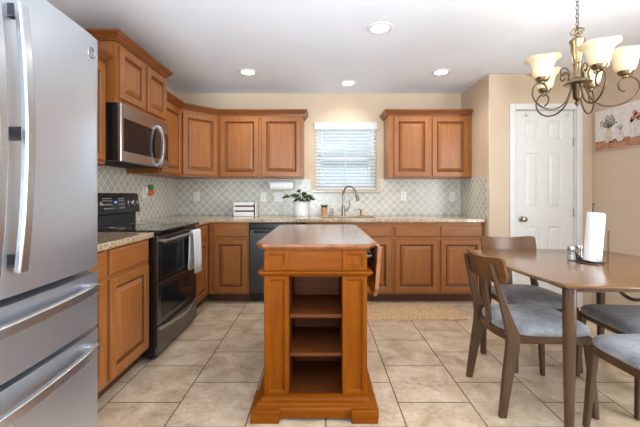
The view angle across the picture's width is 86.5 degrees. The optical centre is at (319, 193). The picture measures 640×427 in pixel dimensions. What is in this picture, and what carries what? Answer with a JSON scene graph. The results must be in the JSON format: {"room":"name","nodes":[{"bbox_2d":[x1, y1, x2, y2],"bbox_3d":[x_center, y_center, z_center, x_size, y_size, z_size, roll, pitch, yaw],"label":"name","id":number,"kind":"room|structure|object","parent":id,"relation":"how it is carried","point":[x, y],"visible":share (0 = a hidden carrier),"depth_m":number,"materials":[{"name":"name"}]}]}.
{"room":"kitchen","nodes":[
{"label":"kitchen","id":0,"kind":"room"},
{"bbox_2d":[98,87,175,218],"bbox_3d":[-1.870,-0.043,0.640,0.120,2.445,7.280,0,0,0],"label":"wall","id":1,"kind":"structure","parent":0,"point":[168,89],"depth_m":3.08,"materials":[{"name":"beige paint"}]},
{"bbox_2d":[98,45,111,163],"bbox_3d":[-1.632,-0.595,1.888,0.348,0.770,1.000,0,0,0],"label":"upper cabinet","id":2,"kind":"object","parent":1,"relation":"attached to","point":[104,55],"visible":0.14,"depth_m":2.33,"materials":[{"name":"brown wood"}]},
{"bbox_2d":[83,28,172,122],"bbox_3d":[-1.597,-0.895,2.780,0.418,0.494,0.868,0,0,0],"label":"upper cabinet","id":3,"kind":"object","parent":1,"relation":"attached to","point":[135,79],"visible":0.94,"depth_m":2.57,"materials":[{"name":"brown wood"}]},
{"bbox_2d":[98,102,168,168],"bbox_3d":[-1.574,-0.440,2.775,0.460,0.413,0.760,0,0,0],"label":"microwave","id":4,"kind":"object","parent":3,"relation":"attached to","point":[134,138],"visible":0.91,"depth_m":2.60,"materials":[{"name":"silver metal"}]},
{"bbox_2d":[98,167,176,220],"bbox_3d":[-1.805,0.022,2.820,0.008,0.485,2.919,0,0,0],"label":"tile backsplash","id":5,"kind":"structure","parent":1,"relation":"attached to","point":[163,203],"depth_m":3.51,"materials":[{"name":"beige tile"}]},
{"bbox_2d":[143,186,146,197],"bbox_3d":[-1.797,-0.020,3.490,0.010,0.120,0.080,0,0,0],"label":"wall outlet","id":6,"kind":"object","parent":5,"relation":"attached to","point":[144,194],"visible":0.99,"depth_m":3.48,"materials":[{"name":"white plastic"}]},
{"bbox_2d":[145,185,154,195],"bbox_3d":[-1.770,-0.041,3.542,0.051,0.116,0.134,0,0,0],"label":"plug","id":7,"kind":"object","parent":5,"relation":"attached to","point":[151,192],"visible":1,"depth_m":3.54,"materials":[{"name":"multicoloured plastic"}]},
{"bbox_2d":[126,91,184,175],"bbox_3d":[-1.627,-0.586,3.419,0.358,0.788,0.506,0,0,0],"label":"upper cabinet","id":8,"kind":"object","parent":1,"relation":"attached to","point":[174,104],"visible":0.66,"depth_m":3.42,"materials":[{"name":"brown wood"}]},
{"bbox_2d":[176,94,460,287],"bbox_3d":[0.043,-0.043,4.340,3.705,2.445,0.120,0,0,0],"label":"wall","id":9,"kind":"structure","parent":0,"point":[320,107],"depth_m":4.28,"materials":[{"name":"beige paint"}]},
{"bbox_2d":[156,103,223,178],"bbox_3d":[-1.491,-0.586,3.963,0.634,0.788,0.630,0,0,0],"label":"upper cabinet","id":10,"kind":"object","parent":9,"relation":"attached to","point":[199,124],"visible":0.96,"depth_m":3.80,"materials":[{"name":"brown wood"}]},
{"bbox_2d":[218,109,307,178],"bbox_3d":[-0.672,-0.586,4.100,1.049,0.788,0.354,0,0,0],"label":"upper cabinet","id":11,"kind":"object","parent":9,"relation":"attached to","point":[252,143],"visible":0.99,"depth_m":3.95,"materials":[{"name":"brown wood"}]},
{"bbox_2d":[270,181,293,189],"bbox_3d":[-0.462,-0.120,4.130,0.295,0.144,0.112,0,0,0],"label":"paper towel","id":12,"kind":"object","parent":11,"relation":"attached to","point":[274,185],"visible":1,"depth_m":4.08,"materials":[{"name":"white paper"}]},
{"bbox_2d":[177,179,460,214],"bbox_3d":[-0.018,0.038,4.275,3.567,0.453,0.008,0,0,0],"label":"tile backsplash","id":13,"kind":"structure","parent":9,"relation":"attached to","point":[217,196],"depth_m":4.27,"materials":[{"name":"beige tile"}]},
{"bbox_2d":[194,192,199,200],"bbox_3d":[-1.548,0.031,4.267,0.072,0.116,0.010,0,0,0],"label":"wall outlet","id":14,"kind":"object","parent":13,"relation":"attached to","point":[196,194],"visible":1,"depth_m":4.27,"materials":[{"name":"white plastic"}]},
{"bbox_2d":[261,192,265,201],"bbox_3d":[-0.710,0.038,4.267,0.072,0.116,0.010,0,0,0],"label":"wall outlet","id":15,"kind":"object","parent":13,"relation":"attached to","point":[263,194],"visible":1,"depth_m":4.27,"materials":[{"name":"white plastic"}]},
{"bbox_2d":[274,192,283,201],"bbox_3d":[-0.515,0.038,4.267,0.118,0.118,0.009,0,0,0],"label":"light switch","id":16,"kind":"object","parent":13,"relation":"attached to","point":[278,196],"visible":0.97,"depth_m":4.27,"materials":[{"name":"white plastic"}]},
{"bbox_2d":[401,191,405,200],"bbox_3d":[1.049,0.025,4.267,0.072,0.116,0.010,0,0,0],"label":"wall outlet","id":17,"kind":"object","parent":13,"relation":"attached to","point":[403,193],"visible":1,"depth_m":4.27,"materials":[{"name":"white plastic"}]},
{"bbox_2d":[449,192,454,200],"bbox_3d":[1.659,0.031,4.267,0.072,0.116,0.010,0,0,0],"label":"wall outlet","id":18,"kind":"object","parent":13,"relation":"attached to","point":[451,194],"visible":1,"depth_m":4.27,"materials":[{"name":"white plastic"}]},
{"bbox_2d":[315,130,375,189],"bbox_3d":[0.325,-0.472,4.362,0.770,0.845,0.055,0,0,0],"label":"window","id":19,"kind":"structure","parent":9,"relation":"in","point":[317,172],"depth_m":4.34,"materials":[{"name":"white paint"}]},
{"bbox_2d":[314,122,377,189],"bbox_3d":[0.325,-0.476,4.294,0.794,0.844,0.072,0,0,0],"label":"window blind","id":20,"kind":"object","parent":19,"relation":"attached to","point":[322,126],"visible":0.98,"depth_m":4.28,"materials":[{"name":"white plastic"}]},
{"bbox_2d":[311,190,380,192],"bbox_3d":[0.320,-0.033,4.282,0.870,0.034,0.095,0,0,0],"label":"window sill","id":21,"kind":"structure","parent":9,"relation":"attached to","point":[312,191],"depth_m":4.24,"materials":[{"name":"stone"}]},
{"bbox_2d":[379,109,472,178],"bbox_3d":[1.260,-0.586,4.100,1.025,0.788,0.354,0,0,0],"label":"upper cabinet","id":22,"kind":"object","parent":9,"relation":"attached to","point":[418,143],"visible":1,"depth_m":3.95,"materials":[{"name":"brown wood"}]},
{"bbox_2d":[46,0,639,93],"bbox_3d":[0.523,-1.315,0.640,4.906,0.100,7.520,0,0,0],"label":"ceiling","id":23,"kind":"structure","parent":0,"point":[293,46],"depth_m":2.73,"materials":[{"name":"paint"}]},
{"bbox_2d":[239,69,256,75],"bbox_3d":[-0.747,-1.261,3.525,0.190,0.008,0.190,0,0,0],"label":"recessed light","id":24,"kind":"object","parent":23,"relation":"in","point":[249,72],"visible":1,"depth_m":3.52,"materials":[{"name":"white glass"}]},
{"bbox_2d":[340,80,355,85],"bbox_3d":[0.319,-1.261,3.875,0.190,0.008,0.190,0,0,0],"label":"recessed light","id":25,"kind":"object","parent":23,"relation":"in","point":[346,82],"visible":1,"depth_m":3.87,"materials":[{"name":"white glass"}]},
{"bbox_2d":[367,22,392,33],"bbox_3d":[0.457,-1.261,2.591,0.190,0.008,0.190,0,0,0],"label":"recessed light","id":26,"kind":"object","parent":23,"relation":"in","point":[378,27],"visible":1,"depth_m":2.58,"materials":[{"name":"white glass"}]},
{"bbox_2d":[431,69,450,75],"bbox_3d":[1.255,-1.261,3.525,0.190,0.008,0.190,0,0,0],"label":"recessed light","id":27,"kind":"object","parent":23,"relation":"in","point":[438,72],"visible":1,"depth_m":3.52,"materials":[{"name":"white glass"}]},
{"bbox_2d":[523,0,639,116],"bbox_3d":[1.564,-0.889,2.083,0.610,0.753,0.632,0,0,0],"label":"chandelier","id":28,"kind":"object","parent":23,"relation":"hanging from","point":[599,52],"visible":1,"depth_m":2.02,"materials":[{"name":"white glass"}]},
{"bbox_2d":[98,288,639,426],"bbox_3d":[0.523,1.230,0.640,4.906,0.100,7.520,0,0,0],"label":"floor","id":29,"kind":"structure","parent":0,"point":[210,374],"depth_m":2.15,"materials":[{"name":"tile"}]},
{"bbox_2d":[0,0,99,426],"bbox_3d":[-1.293,0.282,0.886,1.010,1.795,0.912,0,0,0],"label":"refrigerator","id":30,"kind":"object","parent":29,"relation":"on","point":[50,347],"visible":1,"depth_m":1.05,"materials":[{"name":"metal"}]},
{"bbox_2d":[86,239,148,398],"bbox_3d":[-1.493,0.743,1.885,0.626,0.874,0.990,0,0,0],"label":"base cabinet","id":31,"kind":"object","parent":29,"relation":"on","point":[122,325],"visible":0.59,"depth_m":2.03,"materials":[{"name":"brown wood"}]},
{"bbox_2d":[98,232,153,251],"bbox_3d":[-1.486,0.285,1.877,0.643,0.038,1.025,0,0,0],"label":"countertop","id":32,"kind":"structure","parent":31,"relation":"on","point":[106,240],"depth_m":2.10,"materials":[{"name":"stone"}]},
{"bbox_2d":[98,193,200,358],"bbox_3d":[-1.444,0.587,2.777,0.707,1.187,0.762,0,0,0],"label":"stove","id":33,"kind":"object","parent":29,"relation":"on","point":[172,287],"visible":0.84,"depth_m":2.64,"materials":[{"name":"black metal"}]},
{"bbox_2d":[98,222,198,233],"bbox_3d":[-1.417,0.270,2.777,0.597,0.027,0.762,0,0,0],"label":"cooktop","id":34,"kind":"object","parent":33,"relation":"in","point":[156,227],"depth_m":2.70,"materials":[{"name":"glass"}]},
{"bbox_2d":[188,228,201,273],"bbox_3d":[-1.098,0.502,3.003,0.065,0.379,0.197,0,0,0],"label":"dish towel","id":35,"kind":"object","parent":33,"relation":"hanging from","point":[195,248],"visible":0.98,"depth_m":2.98,"materials":[{"name":"white fabric"}]},
{"bbox_2d":[195,223,207,307],"bbox_3d":[-1.493,0.743,3.414,0.626,0.874,0.490,0,0,0],"label":"base cabinet","id":36,"kind":"object","parent":29,"relation":"on","point":[202,276],"visible":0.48,"depth_m":3.45,"materials":[{"name":"brown wood"}]},
{"bbox_2d":[209,222,250,300],"bbox_3d":[-0.983,0.743,3.962,0.434,0.874,0.628,0,0,0],"label":"base cabinet","id":37,"kind":"object","parent":29,"relation":"on","point":[228,241],"visible":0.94,"depth_m":3.65,"materials":[{"name":"brown wood"}]},
{"bbox_2d":[249,222,305,300],"bbox_3d":[-0.458,0.745,3.945,0.604,0.870,0.650,0,0,0],"label":"dishwasher","id":38,"kind":"object","parent":29,"relation":"on","point":[258,230],"visible":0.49,"depth_m":3.65,"materials":[{"name":"black metal"}]},
{"bbox_2d":[250,225,381,423],"bbox_3d":[-0.010,0.723,2.353,0.697,0.914,1.223,0,0,0],"label":"kitchen island","id":39,"kind":"object","parent":29,"relation":"on","point":[317,278],"visible":1,"depth_m":1.84,"materials":[{"name":"brown wood"}]},
{"bbox_2d":[289,327,341,355],"bbox_3d":[-0.024,0.875,2.033,0.288,0.020,0.366,0,0,0],"label":"shelf","id":40,"kind":"object","parent":39,"relation":"attached to","point":[305,341],"depth_m":1.98,"materials":[{"name":"brown wood"}]},
{"bbox_2d":[289,295,341,317],"bbox_3d":[-0.024,0.665,2.033,0.288,0.020,0.366,0,0,0],"label":"shelf","id":41,"kind":"object","parent":39,"relation":"attached to","point":[302,306],"depth_m":1.96,"materials":[{"name":"brown wood"}]},
{"bbox_2d":[306,222,392,300],"bbox_3d":[0.317,0.743,3.962,0.933,0.874,0.628,0,0,0],"label":"base cabinet","id":42,"kind":"object","parent":29,"relation":"on","point":[381,233],"visible":0.23,"depth_m":3.66,"materials":[{"name":"brown wood"}]},
{"bbox_2d":[367,303,467,319],"bbox_3d":[0.618,1.176,3.417,1.535,0.008,0.475,0,0,0],"label":"floor mat","id":43,"kind":"object","parent":29,"relation":"on","point":[375,311],"visible":0.56,"depth_m":3.39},
{"bbox_2d":[391,222,483,300],"bbox_3d":[1.279,0.743,3.962,0.986,0.874,0.628,0,0,0],"label":"base cabinet","id":44,"kind":"object","parent":29,"relation":"on","point":[429,264],"visible":0.89,"depth_m":3.65,"materials":[{"name":"brown wood"}]},
{"bbox_2d":[136,215,485,225],"bbox_3d":[-0.018,0.285,3.723,3.581,0.038,1.113,0,0,0],"label":"countertop","id":45,"kind":"structure","parent":44,"relation":"on","point":[202,219],"depth_m":3.69,"materials":[{"name":"stone"}]},
{"bbox_2d":[233,202,257,215],"bbox_3d":[-0.893,0.182,4.100,0.266,0.168,0.140,0,0,0],"label":"box","id":46,"kind":"object","parent":45,"relation":"on","point":[240,208],"visible":0.98,"depth_m":4.03,"materials":[{"name":"white wood"}]},
{"bbox_2d":[282,189,314,216],"bbox_3d":[-0.260,0.105,4.048,0.361,0.322,0.239,0,0,-25],"label":"potted plant","id":47,"kind":"object","parent":45,"relation":"on","point":[300,208],"visible":1,"depth_m":4.02,"materials":[{"name":"green plant"}]},
{"bbox_2d":[321,205,327,215],"bbox_3d":[0.050,0.199,4.194,0.085,0.135,0.089,0,0,-35],"label":"succulent","id":48,"kind":"object","parent":45,"relation":"on","point":[324,207],"visible":1,"depth_m":4.16,"materials":[{"name":"orange ceramic"}]},
{"bbox_2d":[341,186,359,215],"bbox_3d":[0.372,0.082,4.122,0.272,0.368,0.073,0,0,40],"label":"faucet","id":49,"kind":"object","parent":45,"relation":"on","point":[344,210],"visible":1,"depth_m":4.16,"materials":[{"name":"silver metal"}]},
{"bbox_2d":[480,236,582,372],"bbox_3d":[1.507,0.760,2.507,0.454,0.841,0.560,0,0,0],"label":"dining chair","id":50,"kind":"object","parent":29,"relation":"on","point":[514,293],"visible":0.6,"depth_m":2.53,"materials":[{"name":"brown wood"}]},
{"bbox_2d":[491,284,561,308],"bbox_3d":[1.507,0.727,2.463,0.433,0.059,0.473,0,0,0],"label":"seat cushion","id":51,"kind":"object","parent":50,"relation":"on","point":[514,293],"depth_m":2.36,"materials":[{"name":"grey fabric"}]},
{"bbox_2d":[464,247,599,419],"bbox_3d":[1.187,0.760,1.998,0.560,0.841,0.454,0,0,0],"label":"dining chair","id":52,"kind":"object","parent":29,"relation":"on","point":[518,324],"visible":0.98,"depth_m":1.84,"materials":[{"name":"brown wood"}]},
{"bbox_2d":[482,304,589,336],"bbox_3d":[1.230,0.727,1.998,0.473,0.059,0.433,0,0,0],"label":"seat cushion","id":53,"kind":"object","parent":52,"relation":"on","point":[530,320],"depth_m":1.89,"materials":[{"name":"grey fabric"}]},
{"bbox_2d":[472,249,639,426],"bbox_3d":[1.645,0.802,2.085,1.104,0.755,1.104,0,0,0],"label":"dining table","id":54,"kind":"object","parent":29,"relation":"on","point":[551,266],"visible":0.68,"depth_m":1.77,"materials":[{"name":"brown wood"}]},
{"bbox_2d":[567,245,575,259],"bbox_3d":[1.610,0.377,2.175,0.051,0.096,0.051,0,0,0],"label":"shaker","id":55,"kind":"object","parent":54,"relation":"on","point":[570,247],"visible":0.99,"depth_m":2.16,"materials":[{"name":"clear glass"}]},
{"bbox_2d":[575,244,583,258],"bbox_3d":[1.688,0.377,2.215,0.051,0.096,0.051,0,0,0],"label":"shaker","id":56,"kind":"object","parent":54,"relation":"on","point":[578,246],"visible":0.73,"depth_m":2.20,"materials":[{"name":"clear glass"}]},
{"bbox_2d":[576,203,609,264],"bbox_3d":[1.681,0.240,2.091,0.171,0.369,0.140,0,0,33],"label":"paper towel holder","id":57,"kind":"object","parent":54,"relation":"on","point":[593,204],"visible":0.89,"depth_m":2.10,"materials":[{"name":"brown metal"}]},
{"bbox_2d":[583,212,605,261],"bbox_3d":[1.691,0.264,2.099,0.112,0.305,0.089,0,0,0],"label":"paper towel roll","id":58,"kind":"object","parent":57,"relation":"on","point":[595,222],"visible":1,"depth_m":2.06,"materials":[{"name":"white paper"}]},
{"bbox_2d":[619,292,639,301],"bbox_3d":[2.076,0.584,2.253,0.373,0.260,0.030,0,0,7],"label":"strap","id":59,"kind":"object","parent":54,"relation":"hanging from","point":[623,294],"visible":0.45,"depth_m":2.26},
{"bbox_2d":[576,304,639,420],"bbox_3d":[1.924,0.760,1.992,0.560,0.841,0.454,0,0,0],"label":"dining chair","id":60,"kind":"object","parent":29,"relation":"on","point":[619,319],"visible":0.78,"depth_m":1.99,"materials":[{"name":"grey fabric"}]},
{"bbox_2d":[581,304,639,333],"bbox_3d":[1.881,0.727,1.992,0.473,0.059,0.433,0,0,0],"label":"seat cushion","id":61,"kind":"object","parent":60,"relation":"on","point":[625,319],"depth_m":1.99,"materials":[{"name":"grey fabric"}]},
{"bbox_2d":[582,334,639,426],"bbox_3d":[1.567,0.760,1.466,0.454,0.841,0.560,0,0,-1],"label":"dining chair","id":62,"kind":"object","parent":29,"relation":"on","point":[622,351],"visible":1,"depth_m":1.64,"materials":[{"name":"brown wood"}]},
{"bbox_2d":[592,334,639,369],"bbox_3d":[1.566,0.727,1.510,0.433,0.059,0.473,0,0,-1],"label":"seat cushion","id":63,"kind":"object","parent":62,"relation":"on","point":[623,349],"depth_m":1.59,"materials":[{"name":"grey fabric"}]},
{"bbox_2d":[461,77,483,217],"bbox_3d":[1.835,-0.043,3.985,0.120,2.445,0.590,0,0,0],"label":"wall","id":64,"kind":"structure","parent":0,"point":[473,97],"depth_m":3.86,"materials":[{"name":"beige paint"}]},
{"bbox_2d":[461,176,487,218],"bbox_3d":[1.771,0.038,3.940,0.008,0.453,0.680,0,0,0],"label":"tile backsplash","id":65,"kind":"structure","parent":64,"relation":"attached to","point":[474,191],"depth_m":3.86,"materials":[{"name":"beige tile"}]},
{"bbox_2d":[484,74,591,305],"bbox_3d":[2.376,-0.043,3.630,1.201,2.445,0.120,0,0,0],"label":"wall","id":66,"kind":"structure","parent":0,"point":[500,90],"depth_m":3.57,"materials":[{"name":"beige paint"}]},
{"bbox_2d":[516,111,573,294],"bbox_3d":[2.371,0.146,3.583,0.634,2.051,0.105,0,0,0],"label":"door","id":67,"kind":"structure","parent":66,"relation":"in","point":[544,145],"depth_m":3.60,"materials":[{"name":"white paint"}]},
{"bbox_2d":[510,104,582,306],"bbox_3d":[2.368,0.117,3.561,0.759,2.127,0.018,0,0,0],"label":"trim","id":68,"kind":"structure","parent":66,"relation":"attached to","point":[579,111],"depth_m":3.55,"materials":[{"name":"white paint"}]},
{"bbox_2d":[592,57,639,305],"bbox_3d":[2.916,-0.043,0.285,0.120,2.445,6.570,0,0,0],"label":"wall","id":69,"kind":"structure","parent":0,"point":[616,172],"depth_m":3.27,"materials":[{"name":"beige paint"}]},
{"bbox_2d":[595,99,639,151],"bbox_3d":[2.841,-0.635,3.100,0.028,0.406,0.800,0,0,0],"label":"picture","id":70,"kind":"object","parent":69,"relation":"attached to","point":[617,127],"visible":1,"depth_m":3.22,"materials":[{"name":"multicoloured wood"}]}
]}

